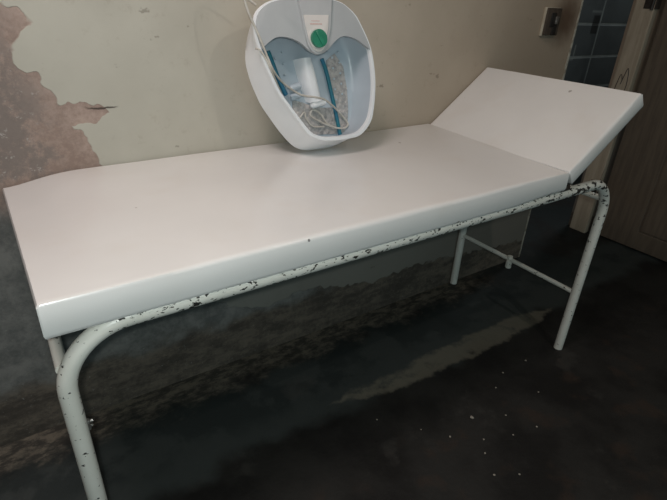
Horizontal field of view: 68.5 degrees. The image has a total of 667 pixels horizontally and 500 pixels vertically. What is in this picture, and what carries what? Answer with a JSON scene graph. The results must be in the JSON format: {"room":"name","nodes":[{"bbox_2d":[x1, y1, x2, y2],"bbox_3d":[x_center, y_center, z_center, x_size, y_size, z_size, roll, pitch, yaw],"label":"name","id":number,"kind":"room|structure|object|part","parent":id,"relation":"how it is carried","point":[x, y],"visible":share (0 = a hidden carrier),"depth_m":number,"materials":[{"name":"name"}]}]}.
{"room":"examination room","nodes":[
{"label":"examination room","id":0,"kind":"room"},
{"bbox_2d":[0,0,665,446],"bbox_3d":[-0.457,-0.763,1.267,5.290,2.700,0.130,-15,33,-31],"label":"wall","id":1,"kind":"structure","parent":0,"point":[84,83],"depth_m":1.51,"materials":[{"name":"paint"}]},
{"bbox_2d":[539,7,562,35],"bbox_3d":[0.940,-0.982,2.108,0.101,0.112,0.029,-15,33,-31],"label":"light switch","id":2,"kind":"object","parent":1,"relation":"attached to","point":[550,21],"visible":1,"depth_m":2.10,"materials":[{"name":"beige plastic"}]},
{"bbox_2d":[518,0,583,256],"bbox_3d":[1.088,-0.873,2.326,0.020,2.050,0.037,-15,33,-31],"label":"trim","id":3,"kind":"structure","parent":1,"relation":"attached to","point":[570,49],"depth_m":2.30,"materials":[{"name":"white paint"}]},
{"bbox_2d":[570,0,656,232],"bbox_3d":[1.627,-1.042,2.688,0.039,2.060,0.106,-15,33,-31],"label":"trim","id":4,"kind":"structure","parent":1,"relation":"attached to","point":[641,22],"depth_m":2.71,"materials":[{"name":"brown wood"}]},
{"bbox_2d":[591,0,666,261],"bbox_3d":[1.880,-0.858,2.391,0.092,2.008,0.868,-15,33,-31],"label":"door","id":5,"kind":"structure","parent":1,"relation":"in","point":[636,216],"depth_m":2.78,"materials":[{"name":"brown wood"}]},
{"bbox_2d":[0,195,666,499],"bbox_3d":[0.934,0.900,1.223,6.800,0.080,4.800,-15,33,-31],"label":"floor","id":6,"kind":"structure","parent":0,"point":[295,419],"depth_m":1.72,"materials":[{"name":"concrete"}]},
{"bbox_2d":[2,67,642,499],"bbox_3d":[0.073,0.028,1.590,1.791,1.040,0.636,-15,33,-31],"label":"couch","id":7,"kind":"object","parent":6,"relation":"on","point":[107,250],"visible":0.98,"depth_m":1.20,"materials":[{"name":"white leather"}]},
{"bbox_3d":[-0.443,0.457,1.021,0.143,0.761,0.034,-15,33,-31],"label":"leg","id":8,"kind":"part","parent":7,"relation":"part of","materials":[{"name":"white metal"}]},
{"bbox_3d":[-0.052,-0.178,1.376,1.456,0.085,0.633,-15,33,-31],"label":"mattress","id":9,"kind":"part","parent":7,"relation":"part of","materials":[{"name":"white leather"}]},
{"bbox_2d":[243,0,374,149],"bbox_3d":[-0.073,-0.522,1.430,0.427,0.466,0.189,-15,33,-31],"label":"spa","id":10,"kind":"object","parent":7,"relation":"on","point":[310,63],"visible":1,"depth_m":1.43,"materials":[{"name":"white plastic"}]},
{"bbox_3d":[-0.120,-0.457,1.405,0.237,0.236,0.030,-21,36,-38],"label":"power cord","id":11,"kind":"part","parent":10,"relation":"part of","materials":[{"name":"white plastic"}]},
{"bbox_3d":[-0.103,-0.541,1.403,0.358,0.410,0.101,-15,33,-31],"label":"power cord","id":12,"kind":"part","parent":10,"relation":"part of","materials":[{"name":"white plastic"}]},
{"bbox_3d":[-0.044,-0.625,1.368,0.113,0.144,0.045,-15,33,-31],"label":"control panel","id":13,"kind":"part","parent":10,"relation":"part of","materials":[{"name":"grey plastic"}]},
{"bbox_2d":[262,36,370,135],"bbox_3d":[-0.059,-0.512,1.442,0.370,0.397,0.156,-15,33,-31],"label":"basin","id":14,"kind":"object","parent":10,"relation":"in","point":[312,85],"depth_m":1.48,"materials":[{"name":"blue plastic"}]},
{"bbox_3d":[0.253,-0.049,1.271,1.499,0.034,0.034,-15,33,-31],"label":"rail","id":15,"kind":"part","parent":7,"relation":"part of","materials":[{"name":"white metal"}]},
{"bbox_3d":[0.583,-0.157,2.293,0.143,0.761,0.034,-15,33,-31],"label":"leg","id":16,"kind":"part","parent":7,"relation":"part of","materials":[{"name":"white metal"}]},
{"bbox_3d":[0.917,0.087,1.859,0.143,0.761,0.034,-15,33,-31],"label":"leg","id":17,"kind":"part","parent":7,"relation":"part of","materials":[{"name":"white metal"}]},
{"bbox_2d":[564,0,633,184],"bbox_3d":[1.623,-1.619,3.100,2.600,2.700,0.100,-15,33,-31],"label":"tiled wall","id":18,"kind":"structure","parent":0,"point":[602,24],"depth_m":3.27,"materials":[{"name":"blue tile"}]}
]}

